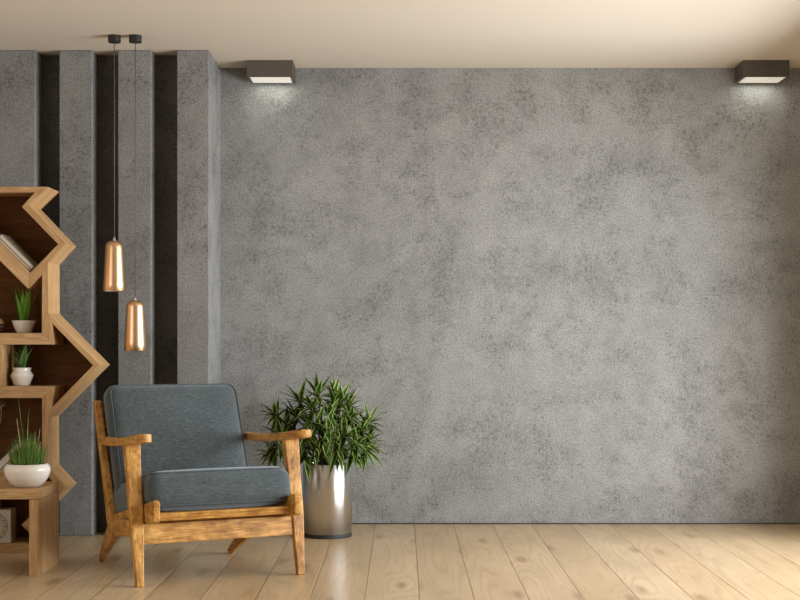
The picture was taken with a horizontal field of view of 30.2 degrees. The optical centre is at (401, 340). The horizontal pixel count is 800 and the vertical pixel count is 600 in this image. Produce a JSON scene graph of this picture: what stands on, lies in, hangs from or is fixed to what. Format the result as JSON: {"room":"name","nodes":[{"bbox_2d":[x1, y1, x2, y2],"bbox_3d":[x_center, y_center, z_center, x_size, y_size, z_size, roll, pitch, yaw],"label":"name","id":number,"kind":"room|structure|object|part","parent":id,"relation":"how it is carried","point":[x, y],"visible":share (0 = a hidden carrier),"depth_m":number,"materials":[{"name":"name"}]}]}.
{"room":"living room","nodes":[
{"label":"living room","id":0,"kind":"room"},
{"bbox_2d":[41,55,176,531],"bbox_3d":[-2.219,-0.257,8.267,2.360,2.604,0.380,0,0,0],"label":"wall","id":1,"kind":"structure","parent":0,"point":[165,65],"depth_m":8.08,"materials":[{"name":"concrete"}]},
{"bbox_2d":[0,50,40,186],"bbox_3d":[-2.063,-0.257,8.005,0.191,2.605,0.144,0,0,0],"label":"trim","id":2,"kind":"structure","parent":1,"relation":"attached to","point":[20,70],"depth_m":7.93,"materials":[{"name":"concrete"}]},
{"bbox_2d":[59,50,96,535],"bbox_3d":[-1.749,-0.257,8.005,0.175,2.605,0.144,0,0,0],"label":"column","id":3,"kind":"structure","parent":1,"relation":"attached to","point":[77,68],"depth_m":7.93,"materials":[{"name":"concrete"}]},
{"bbox_2d":[118,50,154,384],"bbox_3d":[-1.434,-0.257,8.005,0.177,2.605,0.144,0,0,0],"label":"column","id":4,"kind":"structure","parent":1,"relation":"attached to","point":[134,367],"depth_m":7.93,"materials":[{"name":"concrete"}]},
{"bbox_2d":[177,50,220,383],"bbox_3d":[-1.121,-0.257,8.195,0.170,2.605,0.524,0,0,0],"label":"column","id":5,"kind":"structure","parent":1,"relation":"attached to","point":[198,72],"depth_m":7.93,"materials":[{"name":"concrete"}]},
{"bbox_2d":[0,524,799,599],"bbox_3d":[-0.520,1.096,2.957,6.160,0.100,11.400,0,0,0],"label":"floor","id":6,"kind":"structure","parent":0,"point":[378,561],"depth_m":6.92,"materials":[{"name":"brown wood"}]},
{"bbox_2d":[0,482,58,575],"bbox_3d":[-1.912,0.854,6.777,0.592,0.384,0.396,0,0,0],"label":"side table","id":7,"kind":"object","parent":6,"relation":"on","point":[44,499],"visible":1,"depth_m":6.65,"materials":[{"name":"brown wood"}]},
{"bbox_2d":[4,400,50,487],"bbox_3d":[-1.702,0.431,6.723,0.207,0.461,0.207,0,0,0],"label":"potted plant","id":8,"kind":"object","parent":7,"relation":"on","point":[27,468],"visible":1,"depth_m":6.66,"materials":[{"name":"beige ceramic"}]},
{"bbox_2d":[4,462,50,487],"bbox_3d":[-1.702,0.609,6.723,0.207,0.105,0.207,0,0,0],"label":"bowl","id":9,"kind":"object","parent":8,"relation":"attached to","point":[19,474],"depth_m":6.65,"materials":[{"name":"beige ceramic"}]},
{"bbox_2d":[0,187,109,552],"bbox_3d":[-1.907,0.142,7.406,0.842,1.807,0.243,0,0,0],"label":"bookshelf","id":10,"kind":"object","parent":6,"relation":"on","point":[63,364],"visible":0.71,"depth_m":7.48,"materials":[{"name":"brown wood"}]},
{"bbox_2d":[0,318,3,330],"bbox_3d":[-2.048,-0.095,7.394,0.118,0.112,0.118,0,0,0],"label":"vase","id":11,"kind":"object","parent":10,"relation":"on","point":[1,320],"visible":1,"depth_m":7.38,"materials":[{"name":"brown"}]},
{"bbox_2d":[0,401,5,422],"bbox_3d":[-2.057,0.378,7.498,0.110,0.154,0.051,0,0,0],"label":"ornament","id":12,"kind":"object","parent":10,"relation":"attached to","point":[1,401],"visible":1,"depth_m":7.48,"materials":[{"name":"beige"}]},
{"bbox_2d":[0,508,15,542],"bbox_3d":[-2.012,0.914,7.350,0.167,0.163,0.111,0,0,0],"label":"clock","id":13,"kind":"object","parent":10,"relation":"on","point":[7,515],"visible":1,"depth_m":7.30,"materials":[{"name":"brown wood"}]},
{"bbox_2d":[0,440,25,469],"bbox_3d":[-1.975,0.604,7.394,0.204,0.204,0.180,0,0,0],"label":"book","id":14,"kind":"object","parent":10,"relation":"in","point":[4,460],"visible":0.2,"depth_m":7.31,"materials":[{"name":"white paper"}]},
{"bbox_2d":[0,238,32,271],"bbox_3d":[-1.916,-0.431,7.389,0.175,0.175,0.170,0,0,0],"label":"book","id":15,"kind":"object","parent":10,"relation":"on","point":[1,240],"visible":0.26,"depth_m":7.31,"materials":[{"name":"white paper"}]},
{"bbox_2d":[0,234,37,268],"bbox_3d":[-1.903,-0.442,7.384,0.174,0.174,0.160,0,0,0],"label":"book","id":16,"kind":"object","parent":15,"relation":"on","point":[8,240],"visible":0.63,"depth_m":7.32,"materials":[{"name":"white paper"}]},
{"bbox_2d":[10,344,33,385],"bbox_3d":[-1.896,0.108,7.387,0.120,0.229,0.130,0,0,0],"label":"potted succulent","id":17,"kind":"object","parent":10,"relation":"on","point":[21,375],"visible":0.98,"depth_m":7.36,"materials":[{"name":"beige ceramic"}]},
{"bbox_2d":[10,367,32,385],"bbox_3d":[-1.899,0.177,7.394,0.114,0.090,0.114,0,0,0],"label":"pot","id":18,"kind":"object","parent":17,"relation":"attached to","point":[20,376],"depth_m":7.35,"materials":[{"name":"beige ceramic"}]},
{"bbox_2d":[11,288,37,332],"bbox_3d":[-1.894,-0.163,7.402,0.152,0.247,0.128,0,0,0],"label":"potted succulent","id":19,"kind":"object","parent":10,"relation":"on","point":[23,325],"visible":0.94,"depth_m":7.38,"materials":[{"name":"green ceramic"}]},
{"bbox_2d":[12,320,35,332],"bbox_3d":[-1.892,-0.071,7.406,0.120,0.062,0.120,0,0,0],"label":"pot","id":20,"kind":"object","parent":19,"relation":"attached to","point":[21,326],"depth_m":7.37,"materials":[{"name":"beige ceramic"}]},
{"bbox_2d":[93,383,310,587],"bbox_3d":[-0.943,0.626,6.771,0.817,0.840,0.869,0,0,-27],"label":"armchair","id":21,"kind":"object","parent":6,"relation":"on","point":[177,456],"visible":1,"depth_m":6.66,"materials":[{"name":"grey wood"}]},
{"bbox_3d":[-1.377,0.563,6.861,0.033,0.565,0.304,0,0,-27],"label":"post","id":22,"kind":"part","parent":21,"relation":"part of","materials":[{"name":"brown wood"}]},
{"bbox_3d":[-1.295,0.912,6.696,0.039,0.267,0.687,0,0,-24],"label":"leg","id":23,"kind":"part","parent":21,"relation":"part of","materials":[{"name":"brown wood"}]},
{"bbox_3d":[-1.244,0.436,6.556,0.080,0.088,0.732,0,0,-27],"label":"armrest","id":24,"kind":"part","parent":21,"relation":"part of","materials":[{"name":"brown wood"}]},
{"bbox_3d":[-1.145,0.738,6.350,0.075,0.615,0.159,0,0,-27],"label":"leg","id":25,"kind":"part","parent":21,"relation":"part of","materials":[{"name":"brown wood"}]},
{"bbox_3d":[-1.180,0.772,6.525,0.031,0.196,0.646,0,0,-27],"label":"rail","id":26,"kind":"part","parent":21,"relation":"part of","materials":[{"name":"brown wood"}]},
{"bbox_2d":[103,385,246,490],"bbox_3d":[-1.064,0.468,7.008,0.652,0.552,0.164,0,-24,-27],"label":"cushion","id":27,"kind":"object","parent":21,"relation":"on","point":[189,426],"depth_m":6.95,"materials":[{"name":"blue fabric"}]},
{"bbox_2d":[113,466,290,512],"bbox_3d":[-0.918,0.693,6.722,0.664,0.192,0.636,0,-11,-27],"label":"seat cushion","id":28,"kind":"object","parent":21,"relation":"on","point":[263,489],"depth_m":6.46,"materials":[{"name":"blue fabric"}]},
{"bbox_3d":[-0.782,0.751,6.454,0.616,0.035,0.053,0,0,-27],"label":"rail","id":29,"kind":"part","parent":21,"relation":"part of","materials":[{"name":"brown wood"}]},
{"bbox_3d":[-0.676,0.912,7.011,0.039,0.267,0.687,0,0,-30],"label":"leg","id":30,"kind":"part","parent":21,"relation":"part of","materials":[{"name":"brown wood"}]},
{"bbox_3d":[-0.593,0.436,6.888,0.080,0.088,0.732,0,0,-27],"label":"armrest","id":31,"kind":"part","parent":21,"relation":"part of","materials":[{"name":"brown wood"}]},
{"bbox_3d":[-0.606,0.772,6.818,0.031,0.196,0.646,0,0,-27],"label":"rail","id":32,"kind":"part","parent":21,"relation":"part of","materials":[{"name":"brown wood"}]},
{"bbox_3d":[-0.484,0.738,6.687,0.075,0.615,0.159,0,0,-27],"label":"leg","id":33,"kind":"part","parent":21,"relation":"part of","materials":[{"name":"brown wood"}]},
{"bbox_2d":[251,373,390,538],"bbox_3d":[-0.419,0.601,7.885,0.787,0.889,0.536,0,0,-5],"label":"potted plant","id":34,"kind":"object","parent":6,"relation":"on","point":[327,482],"visible":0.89,"depth_m":7.84,"materials":[{"name":"green plant"}]},
{"bbox_3d":[-0.401,0.839,7.934,0.264,0.370,0.264,0,0,0],"label":"pot","id":35,"kind":"part","parent":34,"relation":"part of","materials":[{"name":"metal"}]},
{"bbox_2d":[0,0,799,67],"bbox_3d":[-0.520,-1.610,2.957,6.160,0.100,11.400,0,0,0],"label":"ceiling","id":36,"kind":"structure","parent":0,"point":[309,33],"depth_m":7.39,"materials":[{"name":"beige paint"}]},
{"bbox_2d":[103,34,125,291],"bbox_3d":[-1.469,-0.907,7.558,0.115,1.305,0.115,0,0,0],"label":"pendant lamp","id":37,"kind":"object","parent":36,"relation":"hanging from","point":[114,268],"visible":1,"depth_m":7.52,"materials":[{"name":"gold metal"}]},
{"bbox_3d":[-1.469,-0.384,7.558,0.115,0.259,0.115,0,0,0],"label":"lamp shade","id":38,"kind":"part","parent":37,"relation":"part of","materials":[{"name":"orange metal"}]},
{"bbox_2d":[124,34,146,350],"bbox_3d":[-1.362,-0.755,7.558,0.115,1.610,0.115,0,0,0],"label":"pendant lamp","id":39,"kind":"object","parent":36,"relation":"hanging from","point":[135,330],"visible":1,"depth_m":7.52,"materials":[{"name":"gold metal"}]},
{"bbox_3d":[-1.362,-0.079,7.558,0.115,0.260,0.115,0,0,0],"label":"lamp shade","id":40,"kind":"part","parent":39,"relation":"part of","materials":[{"name":"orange metal"}]},
{"bbox_2d":[247,60,294,82],"bbox_3d":[-0.735,-1.514,8.325,0.255,0.092,0.213,0,0,0],"label":"ceiling spotlight","id":41,"kind":"object","parent":36,"relation":"attached to","point":[258,71],"visible":1,"depth_m":8.22,"materials":[{"name":"grey metal"}]},
{"bbox_2d":[250,77,291,82],"bbox_3d":[-0.735,-1.471,8.325,0.222,0.006,0.180,0,0,0],"label":"diffuser","id":42,"kind":"object","parent":41,"relation":"attached to","point":[252,79],"depth_m":8.32,"materials":[{"name":"beige plastic"}]},
{"bbox_2d":[735,60,788,82],"bbox_3d":[2.024,-1.514,8.325,0.255,0.092,0.213,0,0,0],"label":"ceiling spotlight","id":43,"kind":"object","parent":36,"relation":"attached to","point":[747,71],"visible":1,"depth_m":8.22,"materials":[{"name":"grey metal"}]},
{"bbox_2d":[739,77,784,82],"bbox_3d":[2.024,-1.471,8.325,0.222,0.006,0.180,0,0,0],"label":"diffuser","id":44,"kind":"object","parent":43,"relation":"attached to","point":[741,79],"depth_m":8.31,"materials":[{"name":"beige plastic"}]},
{"bbox_2d":[221,68,799,522],"bbox_3d":[-0.520,-0.257,8.557,6.160,2.606,0.200,0,0,0],"label":"wall","id":45,"kind":"structure","parent":0,"point":[567,295],"depth_m":8.46,"materials":[{"name":"concrete"}]},
{"bbox_2d":[352,523,799,523],"bbox_3d":[0.665,1.043,8.455,3.390,0.006,0.004,0,0,0],"label":"trim","id":46,"kind":"structure","parent":45,"relation":"attached to","point":[352,523],"depth_m":8.45,"materials":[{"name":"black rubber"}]}
]}

